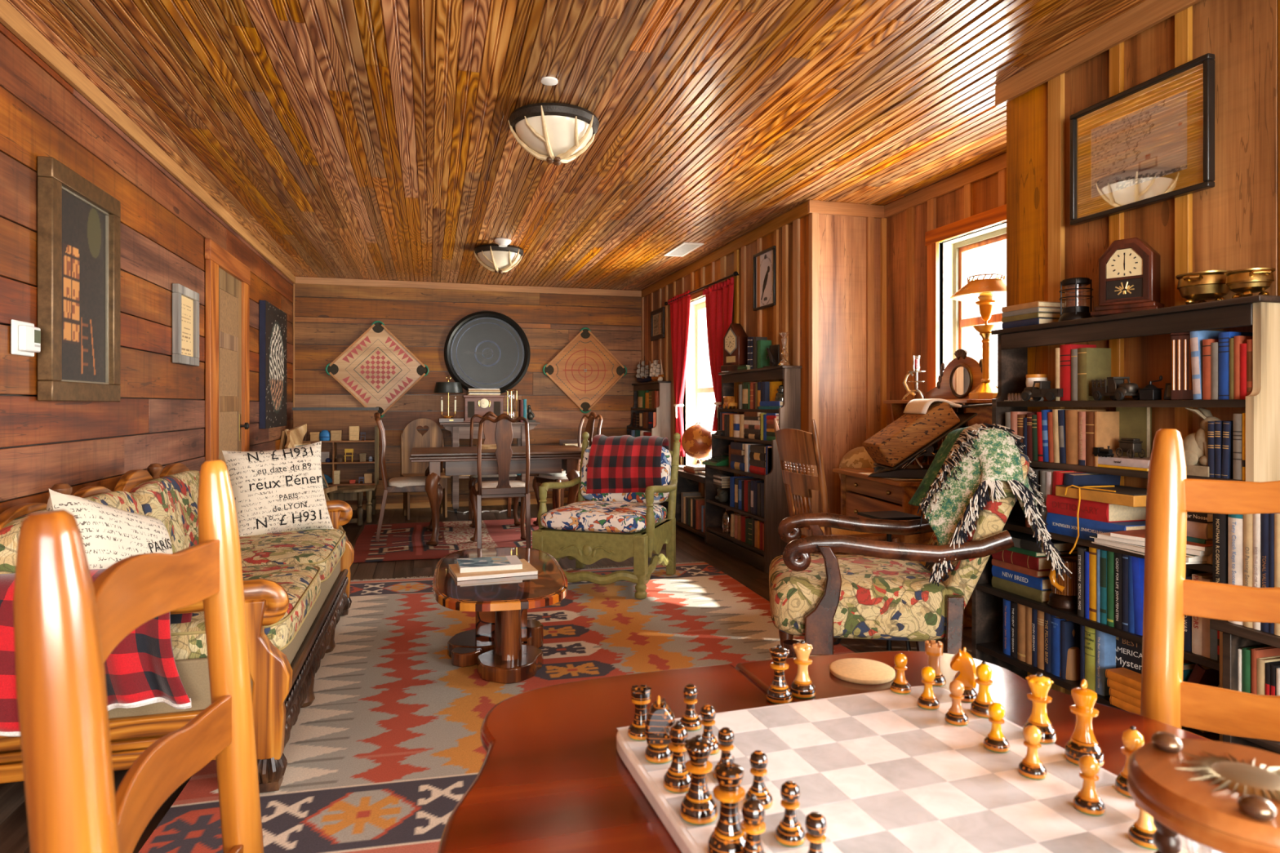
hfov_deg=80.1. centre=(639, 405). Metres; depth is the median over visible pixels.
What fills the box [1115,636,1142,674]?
book
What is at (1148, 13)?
trim
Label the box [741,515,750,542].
book
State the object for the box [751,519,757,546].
book
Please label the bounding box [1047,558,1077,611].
stein
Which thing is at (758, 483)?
book
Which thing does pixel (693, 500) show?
book
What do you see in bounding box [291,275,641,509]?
wall
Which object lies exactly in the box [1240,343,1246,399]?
book
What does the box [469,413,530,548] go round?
dining chair
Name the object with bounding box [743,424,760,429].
book
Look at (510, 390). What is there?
hourglass
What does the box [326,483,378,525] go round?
table
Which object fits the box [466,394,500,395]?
record sleeve
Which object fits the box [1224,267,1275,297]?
brass pot
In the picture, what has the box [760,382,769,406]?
book
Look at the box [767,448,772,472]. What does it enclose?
book
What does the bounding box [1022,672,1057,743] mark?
chess queen
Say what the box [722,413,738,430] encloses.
book
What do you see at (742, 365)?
book
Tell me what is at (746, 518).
book
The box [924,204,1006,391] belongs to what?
window
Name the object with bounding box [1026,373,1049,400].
cup
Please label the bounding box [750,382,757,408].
book
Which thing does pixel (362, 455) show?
toy box
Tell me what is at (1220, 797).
hourglass
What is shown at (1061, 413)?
book
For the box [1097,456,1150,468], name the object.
book
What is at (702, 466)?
book
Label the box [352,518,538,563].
rug
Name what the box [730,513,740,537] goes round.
book
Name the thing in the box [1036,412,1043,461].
book
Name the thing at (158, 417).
wall
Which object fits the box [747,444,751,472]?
book
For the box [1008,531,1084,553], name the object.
book
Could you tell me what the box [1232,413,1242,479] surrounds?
book
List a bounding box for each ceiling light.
[473,244,524,273]
[507,102,599,165]
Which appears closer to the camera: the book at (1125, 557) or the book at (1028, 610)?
the book at (1125, 557)
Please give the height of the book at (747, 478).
0.218 m
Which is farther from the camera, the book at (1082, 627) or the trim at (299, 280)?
the trim at (299, 280)
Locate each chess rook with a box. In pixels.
[627,684,651,741]
[921,640,946,686]
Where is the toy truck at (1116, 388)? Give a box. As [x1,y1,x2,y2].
[1091,377,1140,400]
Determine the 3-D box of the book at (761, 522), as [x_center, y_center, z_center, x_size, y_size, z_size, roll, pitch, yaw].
[0.916,0.898,5.264,0.184,0.187,0.035,0,0,-15]
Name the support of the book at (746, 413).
on the book at (746, 418)
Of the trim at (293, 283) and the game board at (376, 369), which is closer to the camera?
the trim at (293, 283)
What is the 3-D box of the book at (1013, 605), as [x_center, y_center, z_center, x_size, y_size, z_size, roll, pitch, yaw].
[1.498,0.844,2.887,0.205,0.206,0.035,0,0,-15]
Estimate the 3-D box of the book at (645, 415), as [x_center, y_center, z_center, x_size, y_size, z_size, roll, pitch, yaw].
[0.106,0.163,8.337,0.145,0.173,0.131,0,0,-15]
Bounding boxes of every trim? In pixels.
[0,0,295,283]
[293,283,294,428]
[295,276,641,297]
[640,200,810,297]
[641,297,644,378]
[808,200,884,218]
[884,152,1006,217]
[995,0,1201,106]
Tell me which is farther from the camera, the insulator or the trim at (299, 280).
the trim at (299, 280)
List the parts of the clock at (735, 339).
door frame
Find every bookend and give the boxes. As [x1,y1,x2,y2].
[527,404,535,422]
[763,344,779,367]
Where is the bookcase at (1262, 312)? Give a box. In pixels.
[972,294,1279,742]
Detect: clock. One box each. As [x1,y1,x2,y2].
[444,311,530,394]
[720,323,747,372]
[1090,237,1164,316]
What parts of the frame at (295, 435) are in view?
leg, leg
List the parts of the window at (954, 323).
sash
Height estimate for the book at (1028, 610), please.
0.220 m
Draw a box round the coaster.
[829,657,895,684]
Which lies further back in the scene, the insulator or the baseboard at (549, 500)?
the baseboard at (549, 500)
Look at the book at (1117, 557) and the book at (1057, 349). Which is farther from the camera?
the book at (1057, 349)
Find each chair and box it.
[13,459,263,852]
[344,448,353,462]
[358,476,364,483]
[360,431,365,439]
[373,412,443,542]
[400,417,450,519]
[468,411,522,528]
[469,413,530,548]
[532,411,603,525]
[773,417,899,555]
[1140,428,1279,742]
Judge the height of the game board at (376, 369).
1.058 m
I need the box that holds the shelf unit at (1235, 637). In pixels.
[1210,619,1279,755]
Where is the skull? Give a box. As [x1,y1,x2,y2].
[657,376,662,381]
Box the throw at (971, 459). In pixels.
[907,422,1071,586]
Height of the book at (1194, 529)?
0.045 m
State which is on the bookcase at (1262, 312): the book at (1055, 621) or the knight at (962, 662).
the book at (1055, 621)
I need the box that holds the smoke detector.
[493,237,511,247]
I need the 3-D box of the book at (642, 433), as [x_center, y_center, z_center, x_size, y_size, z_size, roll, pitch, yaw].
[0.084,0.378,8.251,0.167,0.204,0.065,0,0,-15]
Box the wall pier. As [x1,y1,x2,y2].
[808,200,886,554]
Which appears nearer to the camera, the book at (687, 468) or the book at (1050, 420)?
the book at (1050, 420)
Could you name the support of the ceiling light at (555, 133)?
attached to the ceiling
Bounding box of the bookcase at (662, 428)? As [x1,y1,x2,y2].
[626,381,671,450]
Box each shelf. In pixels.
[292,407,378,486]
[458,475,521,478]
[665,508,704,537]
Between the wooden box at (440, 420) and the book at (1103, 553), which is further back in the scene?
the wooden box at (440, 420)
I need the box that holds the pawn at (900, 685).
[889,653,911,694]
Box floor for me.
[0,502,972,852]
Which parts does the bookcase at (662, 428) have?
panel, shelf, shelf, panel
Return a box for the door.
[204,238,250,466]
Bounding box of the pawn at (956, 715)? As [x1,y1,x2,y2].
[944,680,968,726]
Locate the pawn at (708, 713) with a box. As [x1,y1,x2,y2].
[700,704,719,755]
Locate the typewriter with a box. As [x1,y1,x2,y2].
[702,453,728,466]
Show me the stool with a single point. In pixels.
(888, 515)
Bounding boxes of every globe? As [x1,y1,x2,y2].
[681,422,713,472]
[838,446,875,479]
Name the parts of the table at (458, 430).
leg, leg, leg, leg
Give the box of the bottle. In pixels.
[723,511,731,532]
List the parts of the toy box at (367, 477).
lid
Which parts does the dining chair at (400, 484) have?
crest rail, leg, post, post, seat, seat frame, leg, leg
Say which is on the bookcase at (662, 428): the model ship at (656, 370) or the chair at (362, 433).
the model ship at (656, 370)
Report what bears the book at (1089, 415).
on the bookcase at (1262, 312)
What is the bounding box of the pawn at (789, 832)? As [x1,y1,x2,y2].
[774,780,805,847]
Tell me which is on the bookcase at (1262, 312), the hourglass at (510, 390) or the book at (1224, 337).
the book at (1224, 337)
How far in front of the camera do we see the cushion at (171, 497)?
3.23 m
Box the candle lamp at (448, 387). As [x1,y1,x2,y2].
[433,376,462,417]
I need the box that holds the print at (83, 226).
[62,190,105,382]
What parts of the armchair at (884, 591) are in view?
leg, leg, arm, seat, arm, leg, leg, backrest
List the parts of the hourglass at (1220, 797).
post, knob, knob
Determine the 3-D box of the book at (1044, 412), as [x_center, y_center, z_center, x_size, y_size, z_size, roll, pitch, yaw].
[1.556,0.113,2.835,0.128,0.193,0.037,0,0,-15]
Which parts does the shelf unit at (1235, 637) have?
shelf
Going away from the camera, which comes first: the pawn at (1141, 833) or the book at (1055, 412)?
the pawn at (1141, 833)
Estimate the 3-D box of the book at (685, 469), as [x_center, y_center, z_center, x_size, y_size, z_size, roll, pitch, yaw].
[0.514,0.578,6.738,0.172,0.022,0.293,0,0,-15]
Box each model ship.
[635,355,652,382]
[649,359,663,381]
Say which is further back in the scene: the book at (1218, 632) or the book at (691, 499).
the book at (691, 499)
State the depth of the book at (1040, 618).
2.73 m
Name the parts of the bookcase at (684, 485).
panel, panel, panel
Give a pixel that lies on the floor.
(691, 547)
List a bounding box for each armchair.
[532,431,680,599]
[768,452,1029,657]
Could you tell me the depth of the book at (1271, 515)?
1.91 m
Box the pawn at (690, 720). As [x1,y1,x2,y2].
[680,684,702,731]
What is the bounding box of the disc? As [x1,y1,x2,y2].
[541,76,558,85]
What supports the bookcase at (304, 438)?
on the shelf at (317, 419)
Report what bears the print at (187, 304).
attached to the framed document
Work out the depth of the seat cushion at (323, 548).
3.37 m
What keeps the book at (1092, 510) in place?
on the book at (1065, 525)
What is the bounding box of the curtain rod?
[664,271,738,305]
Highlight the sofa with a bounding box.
[0,462,354,792]
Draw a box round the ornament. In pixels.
[715,488,728,502]
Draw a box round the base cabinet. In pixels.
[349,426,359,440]
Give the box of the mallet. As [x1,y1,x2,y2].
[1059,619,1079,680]
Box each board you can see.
[325,320,429,417]
[542,327,626,413]
[616,685,1218,852]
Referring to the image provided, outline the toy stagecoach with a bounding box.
[1115,438,1145,457]
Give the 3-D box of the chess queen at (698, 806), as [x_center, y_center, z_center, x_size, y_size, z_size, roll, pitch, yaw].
[0.051,0.325,0.668,0.034,0.070,0.034,0,0,-15]
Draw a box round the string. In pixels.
[1064,484,1115,554]
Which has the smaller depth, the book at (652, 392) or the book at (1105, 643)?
the book at (1105, 643)
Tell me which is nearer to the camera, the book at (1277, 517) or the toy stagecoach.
the book at (1277, 517)
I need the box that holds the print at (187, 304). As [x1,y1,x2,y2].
[181,295,193,356]
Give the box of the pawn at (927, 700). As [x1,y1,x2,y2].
[916,666,939,710]
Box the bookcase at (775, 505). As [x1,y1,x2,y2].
[705,365,801,573]
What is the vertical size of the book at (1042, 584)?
0.042 m
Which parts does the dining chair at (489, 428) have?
leg, post, leg, crest rail, seat, seat frame, leg, leg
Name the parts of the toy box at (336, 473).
lid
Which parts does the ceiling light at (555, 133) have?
lamp shade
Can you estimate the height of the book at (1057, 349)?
0.194 m
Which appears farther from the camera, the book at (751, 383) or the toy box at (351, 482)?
the toy box at (351, 482)
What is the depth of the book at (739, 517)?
5.60 m
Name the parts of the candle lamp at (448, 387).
lamp shade, stem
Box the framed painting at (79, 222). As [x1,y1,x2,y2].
[37,155,120,401]
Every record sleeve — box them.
[466,391,500,391]
[466,392,500,394]
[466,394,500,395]
[467,389,500,391]
[468,388,499,390]
[468,391,499,393]
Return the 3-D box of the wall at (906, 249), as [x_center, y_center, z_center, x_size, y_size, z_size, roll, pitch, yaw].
[1.925,-0.115,4.291,0.048,2.520,1.868,0,0,-15]
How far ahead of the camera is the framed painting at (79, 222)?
3.04 m
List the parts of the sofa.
rail, rail, panel, arm, post, seat frame, arm, post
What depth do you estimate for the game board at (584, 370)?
8.81 m
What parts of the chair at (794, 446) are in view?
post, crest panel, rail, rail, post, cane seat, seat frame, leg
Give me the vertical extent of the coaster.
0.008 m
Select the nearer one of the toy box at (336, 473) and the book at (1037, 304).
the book at (1037, 304)
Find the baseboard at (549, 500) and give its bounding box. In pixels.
[349,497,590,510]
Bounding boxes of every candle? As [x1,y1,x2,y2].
[453,400,456,411]
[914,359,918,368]
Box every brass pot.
[1175,270,1231,304]
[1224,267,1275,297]
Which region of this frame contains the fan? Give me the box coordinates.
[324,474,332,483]
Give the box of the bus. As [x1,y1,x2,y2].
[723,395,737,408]
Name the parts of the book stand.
frame, frame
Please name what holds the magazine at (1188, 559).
on the magazine at (1128, 550)
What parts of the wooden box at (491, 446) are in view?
lid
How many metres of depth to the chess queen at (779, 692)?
0.97 m
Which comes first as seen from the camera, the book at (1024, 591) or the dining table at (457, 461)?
the book at (1024, 591)
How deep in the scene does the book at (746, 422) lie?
5.50 m
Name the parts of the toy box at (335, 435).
lid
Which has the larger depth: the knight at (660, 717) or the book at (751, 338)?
the book at (751, 338)
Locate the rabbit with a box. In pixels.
[1182,407,1220,476]
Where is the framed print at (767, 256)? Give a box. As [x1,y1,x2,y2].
[752,245,776,311]
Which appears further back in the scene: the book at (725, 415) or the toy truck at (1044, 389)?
the book at (725, 415)
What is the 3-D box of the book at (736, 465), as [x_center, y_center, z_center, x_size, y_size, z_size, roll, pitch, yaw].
[0.801,0.452,5.702,0.167,0.055,0.251,0,0,-15]
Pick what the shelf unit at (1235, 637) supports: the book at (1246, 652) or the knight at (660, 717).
the book at (1246, 652)
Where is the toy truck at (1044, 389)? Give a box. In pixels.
[1021,381,1062,400]
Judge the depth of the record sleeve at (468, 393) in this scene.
8.02 m
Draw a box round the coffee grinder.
[1137,375,1163,399]
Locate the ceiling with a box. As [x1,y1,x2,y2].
[6,0,1146,290]
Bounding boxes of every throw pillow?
[46,488,173,569]
[222,441,333,536]
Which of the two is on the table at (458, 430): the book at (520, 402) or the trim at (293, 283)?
the book at (520, 402)
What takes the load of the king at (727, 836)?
on the board at (885, 772)
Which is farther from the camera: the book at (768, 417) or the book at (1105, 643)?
the book at (768, 417)
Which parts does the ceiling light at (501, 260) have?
lamp shade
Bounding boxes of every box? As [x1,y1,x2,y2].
[310,431,319,440]
[330,430,342,440]
[333,470,340,484]
[349,480,355,484]
[360,453,366,462]
[364,473,372,483]
[438,417,463,422]
[476,444,497,448]
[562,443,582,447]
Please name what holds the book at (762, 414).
on the bookcase at (775, 505)
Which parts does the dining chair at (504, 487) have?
leg, leg, post, seat frame, seat, shoe rail, crest rail, leg, post, leg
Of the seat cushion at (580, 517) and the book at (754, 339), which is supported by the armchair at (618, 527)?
the seat cushion at (580, 517)
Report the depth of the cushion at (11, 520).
2.22 m
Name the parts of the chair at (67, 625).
post, post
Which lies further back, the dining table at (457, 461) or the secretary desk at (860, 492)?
the dining table at (457, 461)
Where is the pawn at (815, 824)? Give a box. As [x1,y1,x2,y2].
[804,811,826,852]
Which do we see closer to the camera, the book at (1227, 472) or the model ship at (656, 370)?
the book at (1227, 472)
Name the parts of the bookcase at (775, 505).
panel, shelf, shelf, shelf, board, shelf, shelf, panel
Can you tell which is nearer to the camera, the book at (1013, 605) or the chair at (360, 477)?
the book at (1013, 605)
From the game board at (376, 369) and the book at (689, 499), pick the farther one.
the game board at (376, 369)
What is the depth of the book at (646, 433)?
8.01 m
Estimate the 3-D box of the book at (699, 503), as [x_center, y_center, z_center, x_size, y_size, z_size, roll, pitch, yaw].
[0.569,0.944,6.602,0.176,0.250,0.055,0,0,-15]
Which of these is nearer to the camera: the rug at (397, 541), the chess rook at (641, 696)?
the chess rook at (641, 696)
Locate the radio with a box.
[462,395,504,422]
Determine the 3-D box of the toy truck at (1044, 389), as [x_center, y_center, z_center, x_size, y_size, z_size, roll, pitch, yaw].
[1.505,-0.053,2.838,0.070,0.074,0.159,0,0,-23]
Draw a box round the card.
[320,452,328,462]
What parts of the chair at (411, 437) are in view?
panel, backrest, seat, panel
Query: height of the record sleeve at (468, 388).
0.010 m
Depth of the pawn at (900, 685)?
0.95 m
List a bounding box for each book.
[518,400,523,422]
[521,399,526,422]
[631,430,635,437]
[633,412,639,426]
[635,413,639,427]
[635,430,644,437]
[637,390,654,408]
[639,411,648,427]
[640,431,651,435]
[642,412,648,428]
[644,392,648,408]
[644,431,651,435]
[648,391,651,408]
[648,411,656,428]
[651,391,654,408]
[653,412,656,427]
[654,391,659,408]
[678,465,729,479]
[679,475,729,488]
[680,468,729,480]
[680,491,700,522]
[683,466,705,471]
[683,468,705,473]
[683,496,702,524]
[685,464,705,468]
[685,497,704,524]
[688,497,698,525]
[690,498,692,527]
[692,497,704,528]
[695,499,704,529]
[701,505,704,532]
[703,508,704,533]
[713,479,729,483]
[713,481,729,485]
[720,412,737,430]
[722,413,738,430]
[724,414,726,435]
[726,414,728,436]
[728,414,733,436]
[728,444,731,467]
[729,475,752,506]
[730,441,761,450]
[730,448,744,455]
[730,453,744,462]
[730,461,744,471]
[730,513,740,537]
[733,414,739,437]
[734,477,759,508]
[734,514,742,538]
[737,364,750,367]
[737,366,750,368]
[737,479,753,510]
[737,515,741,540]
[738,384,742,408]
[739,414,744,438]
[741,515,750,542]
[742,382,750,408]
[742,480,743,510]
[743,411,770,417]
[743,416,760,420]
[743,420,760,425]
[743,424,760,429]
[743,428,760,434]
[743,433,760,439]
[743,479,763,511]
[744,444,768,471]
[745,517,748,543]
[747,337,750,364]
[747,383,750,408]
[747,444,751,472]
[747,481,751,512]
[748,517,755,545]
[749,452,765,461]
[749,458,765,467]
[749,465,765,475]
[750,337,752,368]
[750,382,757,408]
[750,444,771,453]
[751,480,755,513]
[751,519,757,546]
[752,337,767,368]
[753,383,755,408]
[753,480,764,515]
[754,520,759,547]
[755,382,757,408]
[756,340,771,368]
[757,382,760,408]
[757,482,760,515]
[757,520,761,548]
[758,406,782,409]
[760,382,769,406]
[760,400,783,406]
[760,413,766,439]
[760,482,764,517]
[760,521,764,550]
[762,523,764,551]
[763,414,766,440]
[765,445,771,475]
[766,413,778,415]
[766,415,778,419]
[766,419,778,424]
[766,423,778,428]
[766,428,774,432]
[766,431,775,436]
[766,435,775,440]
[767,446,772,474]
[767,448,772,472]
[769,381,783,406]
[991,550,1077,570]
[991,558,1050,577]
[991,564,1051,591]
[991,576,1051,602]
[1001,301,1065,312]
[1001,306,1062,317]
[1001,311,1062,322]
[1001,317,1059,328]
[1003,598,1011,655]
[1005,412,1010,428]
[1005,546,1077,557]
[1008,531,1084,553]
[1010,411,1040,440]
[1010,601,1017,658]
[1017,414,1026,448]
[1017,603,1025,662]
[1022,417,1026,455]
[1025,517,1030,527]
[1025,605,1031,665]
[1026,413,1036,460]
[1031,414,1038,461]
[1031,468,1061,512]
[1031,608,1037,666]
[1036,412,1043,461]
[1036,610,1044,670]
[1040,409,1052,462]
[1040,470,1069,526]
[1044,612,1053,673]
[1045,471,1053,529]
[1045,494,1146,522]
[1045,512,1145,541]
[1047,412,1053,462]
[1050,615,1065,677]
[1052,408,1085,462]
[1052,471,1084,495]
[1055,347,1059,400]
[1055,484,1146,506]
[1057,409,1066,463]
[1059,344,1096,400]
[1060,619,1079,679]
[1063,472,1120,485]
[1065,409,1106,464]
[1071,348,1077,400]
[1077,347,1111,400]
[1077,546,1088,617]
[1078,411,1085,465]
[1080,624,1084,686]
[1084,551,1088,618]
[1084,626,1095,692]
[1085,411,1093,466]
[1088,546,1097,621]
[1093,411,1119,466]
[1095,629,1115,696]
[1096,549,1099,622]
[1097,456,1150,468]
[1097,464,1148,471]
[1099,549,1106,624]
[1105,667,1141,691]
[1106,551,1114,626]
[1106,678,1141,700]
[1109,688,1141,708]
[1109,695,1140,715]
[1114,552,1122,629]
[1115,397,1151,457]
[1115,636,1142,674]
[1122,554,1128,631]
[1128,555,1134,633]
[1131,555,1144,635]
[1168,331,1193,399]
[1182,662,1195,682]
[1183,576,1191,652]
[1185,568,1208,576]
[1186,511,1213,523]
[1186,520,1213,539]
[1186,536,1213,544]
[1186,663,1219,687]
[1190,330,1226,399]
[1191,573,1213,655]
[1199,684,1219,733]
[1201,577,1213,657]
[1202,338,1218,399]
[1206,553,1213,564]
[1208,421,1214,477]
[1209,618,1217,660]
[1211,342,1218,399]
[1213,513,1228,621]
[1214,420,1233,478]
[1217,631,1219,662]
[1218,331,1253,399]
[1221,421,1233,478]
[1228,514,1243,625]
[1229,337,1233,399]
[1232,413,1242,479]
[1233,335,1253,399]
[1238,648,1242,692]
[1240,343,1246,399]
[1242,413,1245,480]
[1242,644,1271,693]
[1243,514,1253,628]
[1246,339,1253,395]
[1251,646,1279,694]
[1253,513,1260,630]
[1257,655,1279,695]
[1260,513,1269,632]
[1265,661,1279,695]
[1269,513,1275,634]
[1271,663,1279,695]
[1274,513,1279,635]
[1275,667,1279,695]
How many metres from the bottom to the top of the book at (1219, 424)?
0.164 m
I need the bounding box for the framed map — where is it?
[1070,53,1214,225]
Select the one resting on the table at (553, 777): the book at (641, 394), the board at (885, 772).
the board at (885, 772)
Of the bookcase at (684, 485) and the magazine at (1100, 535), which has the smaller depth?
the magazine at (1100, 535)
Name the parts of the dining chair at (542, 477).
leg, seat frame, leg, seat, post, crest rail, post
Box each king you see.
[706,753,746,852]
[1064,679,1104,767]
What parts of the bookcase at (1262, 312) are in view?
panel, shelf, shelf, shelf, shelf, shelf, panel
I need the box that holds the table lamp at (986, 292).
[950,273,1006,399]
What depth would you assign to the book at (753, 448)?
5.31 m
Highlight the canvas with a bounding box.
[293,442,328,488]
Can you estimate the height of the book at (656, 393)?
0.189 m
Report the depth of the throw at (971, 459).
2.67 m
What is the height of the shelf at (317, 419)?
0.765 m
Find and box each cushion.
[0,491,144,573]
[128,470,199,553]
[170,564,320,660]
[239,528,346,580]
[540,501,666,533]
[580,445,671,504]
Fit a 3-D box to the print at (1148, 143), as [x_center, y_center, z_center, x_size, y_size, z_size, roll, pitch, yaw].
[1.686,-0.875,2.589,0.001,0.250,0.365,0,0,-15]
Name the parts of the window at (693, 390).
sash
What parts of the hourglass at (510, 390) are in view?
post, post, post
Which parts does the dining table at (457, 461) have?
leg, leg, leg, leg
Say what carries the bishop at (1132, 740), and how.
on the board at (885, 772)
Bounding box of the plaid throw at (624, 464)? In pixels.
[586,434,668,493]
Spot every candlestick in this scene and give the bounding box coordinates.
[777,332,791,365]
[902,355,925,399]
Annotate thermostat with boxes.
[10,319,40,356]
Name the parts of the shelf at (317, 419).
shelf, shelf, shelf, panel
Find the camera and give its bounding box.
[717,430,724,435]
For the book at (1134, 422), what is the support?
on the bookcase at (1262, 312)
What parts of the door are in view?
panel, handle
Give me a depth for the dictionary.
3.74 m
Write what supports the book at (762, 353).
on the bookcase at (775, 505)
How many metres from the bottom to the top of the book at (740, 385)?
0.188 m
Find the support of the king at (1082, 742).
on the board at (885, 772)
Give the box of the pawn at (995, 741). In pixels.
[982,702,1009,753]
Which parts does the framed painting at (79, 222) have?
moulding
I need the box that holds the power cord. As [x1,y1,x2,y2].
[442,509,512,513]
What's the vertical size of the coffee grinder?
0.078 m
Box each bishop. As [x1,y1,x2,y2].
[662,720,691,793]
[740,794,765,852]
[969,661,993,718]
[1114,725,1144,798]
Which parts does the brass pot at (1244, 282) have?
handle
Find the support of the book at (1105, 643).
on the bookcase at (1262, 312)
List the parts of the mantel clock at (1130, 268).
door frame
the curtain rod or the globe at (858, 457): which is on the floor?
the globe at (858, 457)
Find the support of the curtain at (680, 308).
hanging from the curtain rod
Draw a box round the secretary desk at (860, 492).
[832,348,997,627]
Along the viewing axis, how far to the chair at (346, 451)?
7.52 m
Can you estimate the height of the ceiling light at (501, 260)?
0.214 m
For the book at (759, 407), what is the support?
on the bookcase at (775, 505)
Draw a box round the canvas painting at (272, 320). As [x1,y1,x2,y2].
[258,300,286,428]
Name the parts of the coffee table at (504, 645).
leg panel, leg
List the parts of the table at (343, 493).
leg, leg, leg, leg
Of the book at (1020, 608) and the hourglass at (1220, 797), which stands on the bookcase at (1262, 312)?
the book at (1020, 608)
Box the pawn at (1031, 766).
[1017,724,1047,780]
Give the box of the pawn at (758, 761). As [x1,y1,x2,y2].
[744,750,773,809]
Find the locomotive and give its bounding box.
[1092,445,1114,457]
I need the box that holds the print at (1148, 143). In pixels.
[1091,89,1186,198]
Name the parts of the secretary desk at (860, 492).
panel, knob, drawer, drawer, panel, mirror frame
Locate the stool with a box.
[833,511,920,651]
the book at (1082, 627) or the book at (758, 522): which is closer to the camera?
the book at (1082, 627)
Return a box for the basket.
[334,454,343,462]
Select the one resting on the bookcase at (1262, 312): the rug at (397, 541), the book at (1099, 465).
the book at (1099, 465)
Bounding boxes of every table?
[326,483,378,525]
[408,445,582,546]
[432,546,567,684]
[437,651,1213,852]
[439,422,540,513]
[559,439,592,506]
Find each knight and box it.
[644,695,675,764]
[950,647,977,702]
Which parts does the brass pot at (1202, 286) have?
handle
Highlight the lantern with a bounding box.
[1058,277,1093,321]
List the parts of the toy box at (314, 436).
lid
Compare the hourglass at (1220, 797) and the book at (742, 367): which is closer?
the hourglass at (1220, 797)
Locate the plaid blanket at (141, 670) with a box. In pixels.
[0,568,192,737]
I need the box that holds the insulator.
[774,385,783,400]
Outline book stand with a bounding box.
[867,442,938,479]
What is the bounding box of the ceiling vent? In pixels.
[663,242,703,257]
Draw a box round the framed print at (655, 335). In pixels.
[650,306,665,341]
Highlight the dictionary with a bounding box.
[862,398,991,471]
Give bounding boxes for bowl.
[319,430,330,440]
[324,457,331,462]
[335,457,343,462]
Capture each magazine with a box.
[448,559,537,581]
[457,555,522,573]
[1089,535,1208,557]
[1091,541,1206,564]
[1094,538,1207,562]
[1097,532,1213,555]
[1110,528,1213,551]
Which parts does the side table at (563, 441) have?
leg, rail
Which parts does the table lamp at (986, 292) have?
lamp shade, font dish, burner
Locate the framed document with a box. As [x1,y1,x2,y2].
[172,283,199,366]
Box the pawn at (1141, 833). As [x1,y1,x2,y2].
[1128,802,1157,849]
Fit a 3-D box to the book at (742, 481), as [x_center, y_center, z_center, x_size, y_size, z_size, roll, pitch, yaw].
[0.831,0.657,5.570,0.183,0.214,0.029,0,0,-15]
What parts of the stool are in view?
leg, plate, leg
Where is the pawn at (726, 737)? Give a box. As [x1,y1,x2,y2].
[712,727,734,780]
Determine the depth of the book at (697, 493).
6.96 m
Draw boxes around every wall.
[0,22,293,514]
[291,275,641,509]
[644,206,808,537]
[886,153,1006,426]
[1006,0,1279,703]
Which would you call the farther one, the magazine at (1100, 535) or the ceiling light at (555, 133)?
the ceiling light at (555, 133)
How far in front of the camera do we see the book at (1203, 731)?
2.20 m
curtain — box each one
[667,289,690,457]
[702,276,733,431]
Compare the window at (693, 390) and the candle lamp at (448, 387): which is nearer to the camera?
the window at (693, 390)
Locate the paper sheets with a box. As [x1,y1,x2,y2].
[858,472,922,479]
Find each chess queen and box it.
[679,734,718,825]
[766,644,792,704]
[790,640,815,698]
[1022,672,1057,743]
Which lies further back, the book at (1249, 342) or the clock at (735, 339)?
the clock at (735, 339)
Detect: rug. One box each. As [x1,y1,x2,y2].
[138,561,855,852]
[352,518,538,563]
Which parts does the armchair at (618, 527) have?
leg, arm post, arm, post, leg, arm post, arm, post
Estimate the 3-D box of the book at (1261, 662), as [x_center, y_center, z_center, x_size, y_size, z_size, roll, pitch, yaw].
[1.686,0.746,1.977,0.203,0.190,0.021,0,0,-15]
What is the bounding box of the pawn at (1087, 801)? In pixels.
[1072,755,1105,816]
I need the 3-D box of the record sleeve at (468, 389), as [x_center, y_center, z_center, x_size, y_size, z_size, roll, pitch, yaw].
[-1.667,-0.158,8.130,0.329,0.010,0.205,0,0,-15]
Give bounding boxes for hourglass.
[505,389,518,422]
[1127,731,1279,852]
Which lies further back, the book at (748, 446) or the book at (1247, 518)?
the book at (748, 446)
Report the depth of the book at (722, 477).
6.17 m
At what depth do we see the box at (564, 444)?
8.29 m
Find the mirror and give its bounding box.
[951,366,969,395]
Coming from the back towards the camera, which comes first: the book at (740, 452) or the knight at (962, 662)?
the book at (740, 452)
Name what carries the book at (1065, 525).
on the bookcase at (1262, 312)
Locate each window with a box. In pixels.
[679,278,722,465]
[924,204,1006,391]
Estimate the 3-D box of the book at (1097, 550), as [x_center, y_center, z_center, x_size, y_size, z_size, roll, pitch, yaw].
[1.594,0.590,2.518,0.201,0.238,0.012,0,0,-15]
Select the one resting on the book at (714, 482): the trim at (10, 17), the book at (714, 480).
the book at (714, 480)
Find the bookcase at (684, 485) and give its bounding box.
[657,462,705,542]
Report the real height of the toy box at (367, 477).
0.095 m
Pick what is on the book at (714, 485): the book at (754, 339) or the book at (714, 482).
the book at (714, 482)
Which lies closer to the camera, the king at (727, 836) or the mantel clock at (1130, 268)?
the king at (727, 836)

